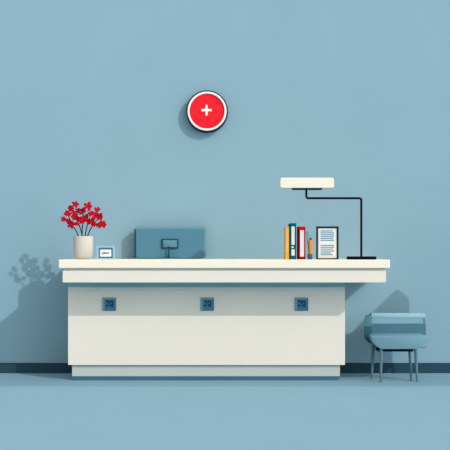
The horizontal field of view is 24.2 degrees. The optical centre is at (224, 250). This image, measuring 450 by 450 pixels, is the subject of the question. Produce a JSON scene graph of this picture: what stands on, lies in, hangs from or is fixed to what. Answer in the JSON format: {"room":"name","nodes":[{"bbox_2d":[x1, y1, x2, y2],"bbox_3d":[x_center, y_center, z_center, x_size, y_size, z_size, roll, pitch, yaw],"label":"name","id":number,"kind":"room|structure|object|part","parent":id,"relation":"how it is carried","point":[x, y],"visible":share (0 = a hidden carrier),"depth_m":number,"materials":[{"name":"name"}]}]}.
{"room":"hospital interior","nodes":[
{"label":"hospital interior","id":0,"kind":"room"},
{"bbox_2d":[0,0,449,362],"bbox_3d":[0.000,-1.138,10.100,18.000,4.600,0.200,0,0,0],"label":"wall","id":1,"kind":"structure","parent":0,"point":[95,95],"depth_m":10.00,"materials":[{"name":"paint"}]},
{"bbox_2d":[186,90,227,132],"bbox_3d":[-0.170,-1.321,9.955,0.395,0.395,0.090,0,0,0],"label":"wall sign","id":2,"kind":"object","parent":1,"relation":"attached to","point":[206,111],"visible":1,"depth_m":9.92,"materials":[{"name":"red plastic"}]},
{"bbox_2d":[0,373,449,385],"bbox_3d":[0.000,1.212,9.605,18.000,0.100,1.190,0,0,0],"label":"floor","id":3,"kind":"structure","parent":1,"relation":"attached to","point":[6,379],"depth_m":9.35,"materials":[{"name":"blue"}]},
{"bbox_2d":[0,363,449,372],"bbox_3d":[0.000,1.113,9.992,18.000,0.097,0.015,0,0,0],"label":"baseboard","id":4,"kind":"structure","parent":1,"relation":"attached to","point":[4,367],"depth_m":9.98,"materials":[{"name":"paint"}]},
{"bbox_2d":[0,386,449,449],"bbox_3d":[0.000,1.212,2.505,18.000,0.100,13.010,0,0,0],"label":"floor","id":5,"kind":"structure","parent":0,"point":[31,417],"depth_m":7.31,"materials":[{"name":"plastic"}]},
{"bbox_2d":[59,259,389,379],"bbox_3d":[-0.006,0.618,9.504,2.845,1.088,0.988,0,0,0],"label":"reception desk","id":6,"kind":"object","parent":5,"relation":"on","point":[129,319],"visible":0.99,"depth_m":9.40,"materials":[{"name":"beige laminate"}]},
{"bbox_2d":[73,236,92,258],"bbox_3d":[-1.274,-0.029,9.430,0.178,0.206,0.178,0,0,0],"label":"vase","id":7,"kind":"object","parent":6,"relation":"on","point":[82,245],"visible":0.94,"depth_m":9.36,"materials":[{"name":"ceramic"}]},
{"bbox_2d":[61,210,79,235],"bbox_3d":[-1.379,-0.171,9.404,0.185,0.388,0.022,0,0,0],"label":"stem","id":8,"kind":"object","parent":7,"relation":"in","point":[71,224],"visible":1,"depth_m":9.40,"materials":[{"name":"red plant"}]},
{"bbox_2d":[68,201,81,234],"bbox_3d":[-1.342,-0.214,9.445,0.152,0.474,0.020,0,0,0],"label":"stem","id":9,"kind":"object","parent":7,"relation":"in","point":[74,216],"visible":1,"depth_m":9.45,"materials":[{"name":"red plant"}]},
{"bbox_2d":[77,208,87,235],"bbox_3d":[-1.278,-0.184,9.425,0.104,0.413,0.020,0,0,0],"label":"stem","id":10,"kind":"object","parent":7,"relation":"in","point":[81,219],"visible":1,"depth_m":9.42,"materials":[{"name":"red plant"}]},
{"bbox_2d":[83,202,96,235],"bbox_3d":[-1.208,-0.210,9.405,0.127,0.466,0.021,0,0,0],"label":"stem","id":11,"kind":"object","parent":7,"relation":"in","point":[87,205],"visible":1,"depth_m":9.40,"materials":[{"name":"red plant"}]},
{"bbox_2d":[87,207,106,235],"bbox_3d":[-1.161,-0.189,9.446,0.197,0.424,0.020,0,0,0],"label":"stem","id":12,"kind":"object","parent":7,"relation":"in","point":[101,223],"visible":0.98,"depth_m":9.44,"materials":[{"name":"red plant"}]},
{"bbox_2d":[97,246,114,258],"bbox_3d":[-1.046,0.014,9.215,0.158,0.119,0.030,0,0,0],"label":"frame","id":13,"kind":"object","parent":6,"relation":"on","point":[103,252],"visible":0.98,"depth_m":9.20,"materials":[{"name":"blue plastic"}]},
{"bbox_3d":[-1.035,0.476,9.394,0.120,0.118,0.012,0,0,0],"label":"plate","id":14,"kind":"part","parent":6,"relation":"part of","materials":[{"name":"blue plastic"}]},
{"bbox_2d":[134,226,205,258],"bbox_3d":[-0.516,-0.079,9.854,0.672,0.305,0.168,0,0,0],"label":"monitor","id":15,"kind":"object","parent":6,"relation":"on","point":[161,242],"visible":1,"depth_m":9.86,"materials":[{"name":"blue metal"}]},
{"bbox_3d":[-0.515,-0.069,9.851,0.156,0.090,0.018,0,0,0],"label":"mount plate","id":16,"kind":"part","parent":15,"relation":"part of","materials":[{"name":"blue plastic"}]},
{"bbox_3d":[-0.166,0.341,9.690,2.480,0.034,0.580,0,0,0],"label":"trim","id":17,"kind":"part","parent":6,"relation":"part of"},
{"bbox_3d":[-0.166,0.689,9.690,2.480,0.662,0.580,0,0,0],"label":"panel","id":18,"kind":"part","parent":6,"relation":"part of","materials":[{"name":"beige laminate"}]},
{"bbox_3d":[-0.158,0.476,9.394,0.120,0.118,0.012,0,0,0],"label":"plate","id":19,"kind":"part","parent":6,"relation":"part of","materials":[{"name":"blue plastic"}]},
{"bbox_2d":[59,259,389,267],"bbox_3d":[-0.006,0.111,9.504,2.845,0.075,0.988,0,0,0],"label":"countertop","id":20,"kind":"structure","parent":6,"relation":"on","point":[63,263],"depth_m":9.01,"materials":[{"name":"beige laminate"}]},
{"bbox_2d":[284,227,288,258],"bbox_3d":[0.549,-0.069,9.349,0.035,0.285,0.182,0,0,0],"label":"book","id":21,"kind":"object","parent":6,"relation":"on","point":[286,229],"visible":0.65,"depth_m":9.26,"materials":[{"name":"paper"}]},
{"bbox_2d":[288,223,295,258],"bbox_3d":[0.600,-0.086,9.363,0.056,0.319,0.234,0,0,0],"label":"binder","id":22,"kind":"object","parent":6,"relation":"on","point":[292,226],"visible":0.79,"depth_m":9.25,"materials":[{"name":"plastic"}]},
{"bbox_2d":[297,227,304,258],"bbox_3d":[0.679,-0.071,9.358,0.062,0.290,0.203,0,0,0],"label":"binder","id":23,"kind":"object","parent":6,"relation":"on","point":[300,230],"visible":0.85,"depth_m":9.26,"materials":[{"name":"plastic"}]},
{"bbox_3d":[0.684,0.476,9.394,0.120,0.118,0.012,0,0,0],"label":"plate","id":24,"kind":"part","parent":6,"relation":"part of","materials":[{"name":"blue plastic"}]},
{"bbox_2d":[316,226,338,258],"bbox_3d":[0.900,-0.071,9.231,0.195,0.290,0.022,0,0,0],"label":"frame","id":25,"kind":"object","parent":6,"relation":"on","point":[327,237],"visible":0.93,"depth_m":9.22,"materials":[{"name":"paper"}]},
{"bbox_2d":[280,178,375,259],"bbox_3d":[0.888,-0.279,9.075,0.825,0.705,0.120,0,0,0],"label":"desk lamp","id":26,"kind":"object","parent":6,"relation":"on","point":[305,184],"visible":1,"depth_m":9.02,"materials":[{"name":"black metal"}]},
{"bbox_3d":[0.709,-0.536,9.075,0.256,0.014,0.100,0,0,0],"label":"head plate","id":27,"kind":"part","parent":26,"relation":"part of","materials":[{"name":"black metal"}]},
{"bbox_3d":[0.747,0.051,9.239,0.045,0.046,0.046,0,0,0],"label":"pen holder","id":28,"kind":"object","parent":6,"relation":"on","visible":0},
{"bbox_2d":[306,231,309,253],"bbox_3d":[0.742,-0.056,9.269,0.030,0.237,0.053,0,0,-23],"label":"pen","id":29,"kind":"object","parent":28,"relation":"in","point":[307,232],"visible":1,"depth_m":9.27,"materials":[{"name":"blue plastic"}]},
{"bbox_2d":[309,238,311,253],"bbox_3d":[0.753,-0.025,9.239,0.031,0.186,0.031,0,0,0],"label":"marker pen","id":30,"kind":"object","parent":28,"relation":"in","point":[310,239],"visible":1,"depth_m":9.22,"materials":[{"name":"orange plastic"}]},
{"bbox_2d":[364,313,427,381],"bbox_3d":[1.552,0.870,9.520,0.590,0.594,0.459,0,0,0],"label":"chair","id":31,"kind":"object","parent":5,"relation":"on","point":[384,332],"visible":1,"depth_m":9.51,"materials":[{"name":"fabric"}]},
{"bbox_3d":[1.307,0.710,9.600,0.062,0.250,0.211,0,0,9],"label":"arm","id":32,"kind":"part","parent":31,"relation":"part of","materials":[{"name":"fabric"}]},
{"bbox_3d":[1.306,0.759,9.595,0.065,0.156,0.212,0,0,9],"label":"arm panel","id":33,"kind":"part","parent":31,"relation":"part of","materials":[{"name":"fabric"}]},
{"bbox_3d":[1.347,1.010,9.562,0.032,0.306,0.068,0,0,16],"label":"leg","id":34,"kind":"part","parent":31,"relation":"part of","materials":[{"name":"paint"}]},
{"bbox_3d":[1.387,1.010,9.344,0.032,0.309,0.106,0,0,15],"label":"leg","id":35,"kind":"part","parent":31,"relation":"part of","materials":[{"name":"paint"}]},
{"bbox_3d":[1.531,0.891,9.500,0.318,0.023,0.160,0,0,0],"label":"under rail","id":36,"kind":"part","parent":31,"relation":"part of","materials":[{"name":"metal"}]},
{"bbox_3d":[1.591,0.748,9.690,0.509,0.285,0.100,0,0,0],"label":"backrest","id":37,"kind":"part","parent":31,"relation":"part of","materials":[{"name":"fabric"}]},
{"bbox_3d":[1.553,0.813,9.500,0.508,0.121,0.320,0,0,0],"label":"seat","id":38,"kind":"part","parent":31,"relation":"part of","materials":[{"name":"fabric"}]},
{"bbox_3d":[1.667,1.009,9.463,0.033,0.314,0.183,0,0,7],"label":"leg","id":39,"kind":"part","parent":31,"relation":"part of","materials":[{"name":"paint"}]},
{"bbox_3d":[1.708,1.010,9.383,0.033,0.309,0.105,0,0,0],"label":"leg","id":40,"kind":"part","parent":31,"relation":"part of","materials":[{"name":"paint"}]}
]}

